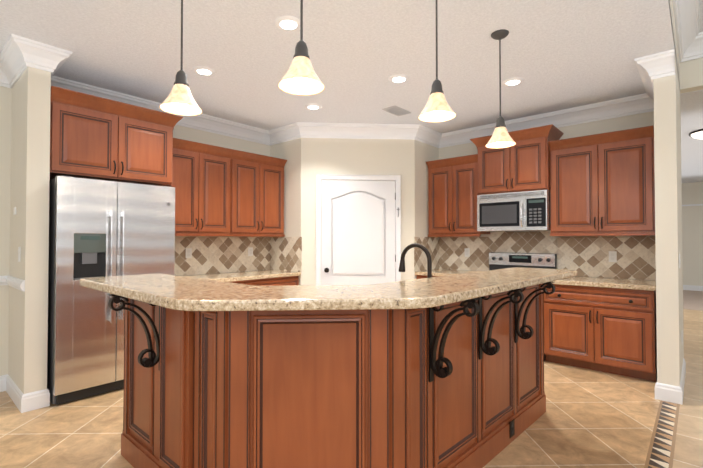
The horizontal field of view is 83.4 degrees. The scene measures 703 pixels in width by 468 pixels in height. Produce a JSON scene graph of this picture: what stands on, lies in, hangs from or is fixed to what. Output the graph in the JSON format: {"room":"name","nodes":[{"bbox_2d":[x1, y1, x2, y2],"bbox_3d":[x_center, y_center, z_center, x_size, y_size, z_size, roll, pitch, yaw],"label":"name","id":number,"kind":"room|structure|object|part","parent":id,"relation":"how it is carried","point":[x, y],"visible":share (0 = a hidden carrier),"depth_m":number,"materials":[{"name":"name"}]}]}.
{"room":"kitchen","nodes":[
{"label":"kitchen","id":0,"kind":"room"},
{"bbox_2d":[8,67,50,393],"bbox_3d":[-2.648,-0.048,3.237,0.660,2.760,0.140,-1,-1,41],"label":"wall","id":1,"kind":"structure","parent":0,"point":[29,236],"depth_m":3.04,"materials":[{"name":"beige paint"}]},
{"bbox_2d":[4,374,29,412],"bbox_3d":[-2.678,1.264,3.151,0.650,0.132,0.036,-1,-1,41],"label":"baseboard","id":2,"kind":"structure","parent":1,"relation":"attached to","point":[27,402],"depth_m":3.04,"materials":[{"name":"white"}]},
{"bbox_2d":[18,247,20,261],"bbox_3d":[-2.608,0.159,3.098,0.072,0.116,0.009,-1,-1,41],"label":"light switch","id":3,"kind":"object","parent":1,"relation":"attached to","point":[19,254],"visible":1,"depth_m":3.08,"materials":[{"name":"white plastic"}]},
{"bbox_2d":[0,86,270,375],"bbox_3d":[-3.596,-0.056,2.765,0.140,2.760,7.320,-1,-1,41],"label":"wall","id":4,"kind":"structure","parent":0,"point":[194,135],"depth_m":3.39,"materials":[{"name":"beige paint"}]},
{"bbox_2d":[0,375,4,391],"bbox_3d":[-4.446,1.240,1.661,0.016,0.132,4.570,-1,-1,41],"label":"baseboard","id":5,"kind":"structure","parent":4,"relation":"attached to","point":[2,378],"depth_m":3.34,"materials":[{"name":"white"}]},
{"bbox_2d":[0,275,24,291],"bbox_3d":[-4.208,0.367,1.465,0.650,0.083,4.570,-1,-1,41],"label":"trim","id":6,"kind":"structure","parent":4,"relation":"attached to","point":[15,282],"depth_m":3.17,"materials":[{"name":"white wood"}]},
{"bbox_2d":[49,86,182,185],"bbox_3d":[-2.248,-0.816,3.695,0.665,0.670,1.048,-1,-1,41],"label":"upper cabinet","id":7,"kind":"object","parent":4,"relation":"attached to","point":[96,137],"visible":0.96,"depth_m":3.43,"materials":[{"name":"brown wood"}]},
{"bbox_2d":[170,138,233,235],"bbox_3d":[-1.784,-0.482,4.426,0.390,1.014,0.797,-1,-1,41],"label":"upper cabinet","id":8,"kind":"object","parent":4,"relation":"attached to","point":[201,179],"visible":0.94,"depth_m":4.35,"materials":[{"name":"brown wood"}]},
{"bbox_2d":[175,236,270,275],"bbox_3d":[-1.656,0.258,4.849,0.010,0.449,1.618,-1,-1,41],"label":"tile backsplash","id":9,"kind":"structure","parent":4,"relation":"attached to","point":[210,255],"depth_m":4.88,"materials":[{"name":"tile"}]},
{"bbox_2d":[186,248,191,257],"bbox_3d":[-1.885,0.223,4.572,0.008,0.116,0.072,-1,-1,41],"label":"electrical outlet","id":10,"kind":"object","parent":9,"relation":"attached to","point":[188,252],"visible":1,"depth_m":4.57,"materials":[{"name":"white plastic"}]},
{"bbox_2d":[248,247,252,255],"bbox_3d":[-1.330,0.233,5.203,0.008,0.116,0.072,-1,-1,41],"label":"electrical outlet","id":11,"kind":"object","parent":9,"relation":"attached to","point":[250,251],"visible":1,"depth_m":5.20,"materials":[{"name":"white plastic"}]},
{"bbox_2d":[230,150,286,236],"bbox_3d":[-1.256,-0.473,5.026,0.390,1.014,0.795,-1,-1,41],"label":"upper cabinet","id":12,"kind":"object","parent":4,"relation":"attached to","point":[256,195],"visible":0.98,"depth_m":4.89,"materials":[{"name":"brown wood"}]},
{"bbox_2d":[0,290,702,467],"bbox_3d":[3.310,1.365,3.778,9.140,0.050,18.000,-1,-1,41],"label":"floor","id":13,"kind":"structure","parent":0,"point":[588,418],"depth_m":2.70,"materials":[{"name":"tile"}]},
{"bbox_2d":[47,175,174,404],"bbox_3d":[-2.210,0.445,3.580,0.785,1.784,0.910,-1,-1,41],"label":"refrigerator","id":14,"kind":"object","parent":13,"relation":"on","point":[100,228],"visible":0.83,"depth_m":3.21,"materials":[{"name":"silver metal"}]},
{"bbox_2d":[243,276,298,285],"bbox_3d":[-1.150,0.944,4.924,0.653,0.830,0.816,-1,-1,41],"label":"base cabinet","id":15,"kind":"object","parent":13,"relation":"on","point":[284,281],"visible":0.02,"depth_m":4.76,"materials":[{"name":"brown wood"}]},
{"bbox_2d":[184,270,300,281],"bbox_3d":[-1.417,0.501,4.634,0.645,0.043,1.617,-1,-1,41],"label":"countertop","id":16,"kind":"structure","parent":15,"relation":"on","point":[242,276],"depth_m":4.65,"materials":[{"name":"stone"}]},
{"bbox_2d":[121,283,545,467],"bbox_3d":[0.093,0.808,2.613,1.881,1.028,2.357,-1,-1,41],"label":"kitchen island","id":17,"kind":"object","parent":13,"relation":"on","point":[300,389],"depth_m":1.75,"materials":[{"name":"brown wood"}]},
{"bbox_2d":[108,294,159,370],"bbox_3d":[-1.060,0.494,1.945,0.037,0.415,0.241,-1,-1,41],"label":"bracket","id":18,"kind":"object","parent":17,"relation":"attached to","point":[153,359],"visible":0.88,"depth_m":1.97,"materials":[{"name":"brown metal"}]},
{"bbox_2d":[80,267,576,310],"bbox_3d":[0.050,0.270,2.493,1.948,0.040,2.541,-1,-1,41],"label":"countertop","id":19,"kind":"structure","parent":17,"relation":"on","point":[180,293],"depth_m":1.65,"materials":[{"name":"stone"}]},
{"bbox_3d":[0.465,0.492,1.800,0.241,0.415,0.037,-1,-1,45],"label":"kitchen island bracket","id":20,"kind":"part","parent":17,"relation":"part of","materials":[{"name":"black metal"}]},
{"bbox_2d":[478,288,523,358],"bbox_3d":[0.815,0.498,2.157,0.241,0.415,0.037,-1,-1,45],"label":"bracket","id":21,"kind":"object","parent":17,"relation":"attached to","point":[486,348],"visible":0.92,"depth_m":2.19,"materials":[{"name":"brown metal"}]},
{"bbox_2d":[509,419,514,437],"bbox_3d":[1.019,1.235,2.505,0.007,0.100,0.070,-1,-1,45],"label":"outlet","id":22,"kind":"object","parent":17,"relation":"attached to","point":[512,428],"visible":1,"depth_m":2.50,"materials":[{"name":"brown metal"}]},
{"bbox_2d":[514,281,554,342],"bbox_3d":[1.166,0.504,2.513,0.241,0.415,0.037,-1,-1,45],"label":"bracket","id":23,"kind":"object","parent":17,"relation":"attached to","point":[521,333],"visible":0.83,"depth_m":2.54,"materials":[{"name":"brown metal"}]},
{"bbox_3d":[0.045,0.471,2.794,1.537,0.043,2.160,-1,-1,41],"label":"island countertop","id":24,"kind":"structure","parent":17,"relation":"on","visible":0},
{"bbox_2d":[398,243,431,277],"bbox_3d":[0.404,0.249,2.390,0.245,0.386,0.110,-1,-1,41],"label":"faucet","id":25,"kind":"object","parent":24,"relation":"on","point":[428,256],"visible":0.71,"depth_m":2.35,"materials":[{"name":"brown metal"}]},
{"bbox_2d":[417,275,437,278],"bbox_3d":[1.309,0.947,5.108,0.740,0.830,0.653,-1,-1,41],"label":"base cabinet","id":26,"kind":"object","parent":13,"relation":"on","point":[420,276],"depth_m":5.10,"materials":[{"name":"brown wood"}]},
{"bbox_2d":[415,269,479,275],"bbox_3d":[1.311,0.508,5.118,0.741,0.043,0.645,-1,-1,41],"label":"countertop","id":27,"kind":"structure","parent":26,"relation":"on","point":[440,272],"depth_m":5.07,"materials":[{"name":"stone"}]},
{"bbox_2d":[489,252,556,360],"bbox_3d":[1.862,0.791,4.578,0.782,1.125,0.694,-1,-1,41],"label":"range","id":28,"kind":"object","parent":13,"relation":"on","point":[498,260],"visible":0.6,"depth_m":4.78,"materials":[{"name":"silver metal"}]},
{"bbox_2d":[543,284,656,381],"bbox_3d":[2.534,0.929,4.029,0.928,0.830,0.653,-1,-1,41],"label":"base cabinet","id":29,"kind":"object","parent":13,"relation":"on","point":[610,330],"visible":0.98,"depth_m":3.77,"materials":[{"name":"brown wood"}]},
{"bbox_2d":[552,276,655,290],"bbox_3d":[2.541,0.491,4.036,0.946,0.043,0.645,-1,-1,41],"label":"countertop","id":30,"kind":"structure","parent":29,"relation":"on","point":[636,284],"depth_m":3.85,"materials":[{"name":"stone"}]},
{"bbox_2d":[0,0,702,182],"bbox_3d":[3.310,-1.444,3.823,9.140,0.050,18.000,-1,-1,41],"label":"ceiling","id":31,"kind":"structure","parent":0,"point":[557,55],"depth_m":3.11,"materials":[{"name":"white paint"}]},
{"bbox_2d":[159,0,201,115],"bbox_3d":[-0.886,-1.046,2.061,0.206,0.800,0.206,-1,-1,41],"label":"pendant light","id":32,"kind":"object","parent":31,"relation":"hanging from","point":[179,100],"visible":1,"depth_m":2.04,"materials":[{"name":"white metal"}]},
{"bbox_2d":[192,66,215,75],"bbox_3d":[-1.286,-1.419,3.445,0.192,0.011,0.192,-1,-1,41],"label":"recessed light","id":33,"kind":"object","parent":31,"relation":"in","point":[204,70],"visible":1,"depth_m":3.43,"materials":[{"name":"white"}]},
{"bbox_2d":[274,15,299,30],"bbox_3d":[-0.430,-1.431,2.692,0.192,0.011,0.192,-1,-1,41],"label":"recessed light","id":34,"kind":"object","parent":31,"relation":"in","point":[287,23],"visible":0.92,"depth_m":2.68,"materials":[{"name":"white"}]},
{"bbox_2d":[278,0,324,95],"bbox_3d":[-0.222,-1.051,1.756,0.206,0.800,0.206,-1,-1,41],"label":"pendant light","id":35,"kind":"object","parent":31,"relation":"hanging from","point":[300,77],"visible":1,"depth_m":1.74,"materials":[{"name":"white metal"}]},
{"bbox_2d":[305,104,321,109],"bbox_3d":[-0.423,-1.404,4.364,0.192,0.011,0.192,-1,-1,41],"label":"recessed light","id":36,"kind":"object","parent":31,"relation":"in","point":[313,106],"visible":1,"depth_m":4.36,"materials":[{"name":"white"}]},
{"bbox_2d":[382,106,410,115],"bbox_3d":[0.517,-1.401,4.509,0.180,0.012,0.320,-1,-1,41],"label":"ceiling vent","id":37,"kind":"object","parent":31,"relation":"in","point":[396,110],"visible":1,"depth_m":4.50,"materials":[{"name":"grey metal"}]},
{"bbox_2d":[388,74,408,82],"bbox_3d":[0.433,-1.416,3.611,0.192,0.011,0.192,-1,-1,41],"label":"recessed light","id":38,"kind":"object","parent":31,"relation":"in","point":[399,78],"visible":1,"depth_m":3.60,"materials":[{"name":"white"}]},
{"bbox_2d":[418,0,455,121],"bbox_3d":[0.470,-1.044,2.180,0.206,0.800,0.206,-1,-1,41],"label":"pendant light","id":39,"kind":"object","parent":31,"relation":"hanging from","point":[437,108],"visible":1,"depth_m":2.16,"materials":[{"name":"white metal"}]},
{"bbox_2d":[485,29,515,147],"bbox_3d":[1.063,-1.034,2.823,0.206,0.800,0.206,-1,-1,41],"label":"pendant light","id":40,"kind":"object","parent":31,"relation":"hanging from","point":[501,137],"visible":1,"depth_m":2.80,"materials":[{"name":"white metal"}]},
{"bbox_2d":[502,77,523,85],"bbox_3d":[1.505,-1.415,3.679,0.192,0.011,0.192,-1,-1,41],"label":"recessed light","id":41,"kind":"object","parent":31,"relation":"in","point":[512,81],"visible":1,"depth_m":3.67,"materials":[{"name":"white"}]},
{"bbox_2d":[689,129,702,138],"bbox_3d":[4.843,-1.344,5.337,0.430,0.099,0.430,-1,-1,41],"label":"flush ceiling light","id":42,"kind":"object","parent":31,"relation":"attached to","point":[697,134],"visible":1,"depth_m":5.34,"materials":[{"name":"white glass"}]},
{"bbox_2d":[270,138,438,284],"bbox_3d":[0.054,-0.010,5.641,1.820,2.760,1.820,-1,-1,41],"label":"wall","id":43,"kind":"structure","parent":0,"point":[308,159],"depth_m":5.12,"materials":[{"name":"beige paint"}]},
{"bbox_2d":[271,237,301,271],"bbox_3d":[-0.873,0.264,5.230,0.635,0.449,0.010,-1,-1,41],"label":"tile backsplash","id":44,"kind":"structure","parent":43,"relation":"attached to","point":[286,252],"depth_m":5.21,"materials":[{"name":"tile"}]},
{"bbox_2d":[0,34,675,147],"bbox_3d":[-1.363,-1.367,1.940,4.330,0.165,9.000,-1,-1,41],"label":"crown molding","id":45,"kind":"structure","parent":43,"relation":"attached to","point":[19,55],"depth_m":4.43,"materials":[{"name":"white wood"}]},
{"bbox_2d":[316,174,400,284],"bbox_3d":[0.090,0.301,5.059,1.090,2.120,0.048,0,-1,-4],"label":"door frame","id":46,"kind":"structure","parent":43,"relation":"attached to","point":[395,178],"depth_m":5.06,"materials":[{"name":"white wood"}]},
{"bbox_2d":[321,180,395,284],"bbox_3d":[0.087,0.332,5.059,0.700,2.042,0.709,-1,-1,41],"label":"pantry door","id":47,"kind":"structure","parent":43,"relation":"in","point":[357,232],"depth_m":5.06,"materials":[{"name":"white wood"}]},
{"bbox_2d":[414,237,438,271],"bbox_3d":[1.023,0.266,5.350,0.010,0.449,0.630,-1,-1,41],"label":"tile backsplash","id":48,"kind":"structure","parent":43,"relation":"attached to","point":[431,243],"depth_m":5.31,"materials":[{"name":"tile"}]},
{"bbox_2d":[439,105,683,357],"bbox_3d":[2.287,-0.023,4.795,2.650,2.760,0.140,-1,-1,41],"label":"wall","id":49,"kind":"structure","parent":0,"point":[614,124],"depth_m":4.36,"materials":[{"name":"beige paint"}]},
{"bbox_2d":[426,154,489,236],"bbox_3d":[1.403,-0.469,5.223,0.727,1.014,0.390,-1,-1,41],"label":"upper cabinet","id":50,"kind":"object","parent":49,"relation":"attached to","point":[452,194],"visible":0.92,"depth_m":5.10,"materials":[{"name":"brown wood"}]},
{"bbox_2d":[470,124,563,194],"bbox_3d":[1.951,-0.823,4.696,0.931,0.685,0.465,-1,-1,41],"label":"upper cabinet","id":51,"kind":"object","parent":49,"relation":"attached to","point":[522,164],"visible":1,"depth_m":4.50,"materials":[{"name":"brown wood"}]},
{"bbox_2d":[477,190,550,231],"bbox_3d":[1.944,-0.256,4.678,0.789,0.438,0.462,-1,-1,41],"label":"over-the-range microwave","id":52,"kind":"object","parent":51,"relation":"attached to","point":[521,211],"visible":1,"depth_m":4.51,"materials":[{"name":"silver metal"}]},
{"bbox_2d":[439,231,655,279],"bbox_3d":[2.174,0.240,4.787,2.483,0.542,0.010,-1,-1,41],"label":"tile backsplash","id":53,"kind":"structure","parent":49,"relation":"attached to","point":[586,256],"depth_m":4.50,"materials":[{"name":"tile"}]},
{"bbox_2d":[465,248,469,256],"bbox_3d":[1.556,0.250,5.316,0.072,0.116,0.008,-1,-1,41],"label":"electrical outlet","id":54,"kind":"object","parent":53,"relation":"attached to","point":[467,252],"visible":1,"depth_m":5.31,"materials":[{"name":"white plastic"}]},
{"bbox_2d":[609,251,616,261],"bbox_3d":[2.795,0.242,4.226,0.072,0.116,0.008,-1,-1,41],"label":"electrical outlet","id":55,"kind":"object","parent":53,"relation":"attached to","point":[612,256],"visible":1,"depth_m":4.22,"materials":[{"name":"white plastic"}]},
{"bbox_2d":[548,125,654,235],"bbox_3d":[2.622,-0.497,4.150,0.915,1.034,0.390,-1,-1,41],"label":"upper cabinet","id":56,"kind":"object","parent":49,"relation":"attached to","point":[602,184],"visible":1,"depth_m":4.00,"materials":[{"name":"brown wood"}]},
{"bbox_2d":[678,358,685,404],"bbox_3d":[2.905,1.269,3.459,0.016,0.132,1.016,-1,-1,41],"label":"baseboard","id":57,"kind":"structure","parent":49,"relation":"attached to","point":[680,389],"depth_m":3.23,"materials":[{"name":"white wood"}]},
{"bbox_2d":[653,27,682,386],"bbox_3d":[2.852,-0.274,3.542,0.140,3.220,1.000,-1,-1,41],"label":"wall column","id":58,"kind":"structure","parent":0,"point":[668,240],"depth_m":3.17,"materials":[{"name":"beige paint"}]},
{"bbox_2d":[669,0,702,93],"bbox_3d":[2.016,-1.728,-0.935,4.790,0.456,9.140,-1,-1,41],"label":"wall","id":59,"kind":"structure","parent":0,"point":[691,75],"depth_m":3.83,"materials":[{"name":"beige paint"}]},
{"bbox_2d":[673,0,700,62],"bbox_3d":[0.317,-1.838,0.469,0.145,0.190,9.000,-1,-1,41],"label":"crown molding","id":60,"kind":"structure","parent":59,"relation":"attached to","point":[689,36],"depth_m":3.46,"materials":[{"name":"white wood"}]},
{"bbox_2d":[701,32,702,57],"bbox_3d":[5.003,-1.810,2.242,4.500,0.190,0.145,-1,-1,41],"label":"crown molding","id":61,"kind":"structure","parent":59,"relation":"attached to","point":[701,32],"depth_m":3.74,"materials":[{"name":"white"}]},
{"bbox_2d":[682,182,702,290],"bbox_3d":[8.830,0.061,10.072,9.140,2.760,0.170,-1,-1,41],"label":"wall","id":62,"kind":"structure","parent":0,"point":[692,223],"depth_m":10.09,"materials":[{"name":"beige paint"}]},
{"bbox_2d":[699,0,702,32],"bbox_3d":[2.061,-1.981,-0.971,4.670,0.050,9.140,-1,-1,41],"label":"ceiling","id":63,"kind":"structure","parent":0,"point":[700,15],"depth_m":3.42,"materials":[{"name":"white paint"}]}
]}

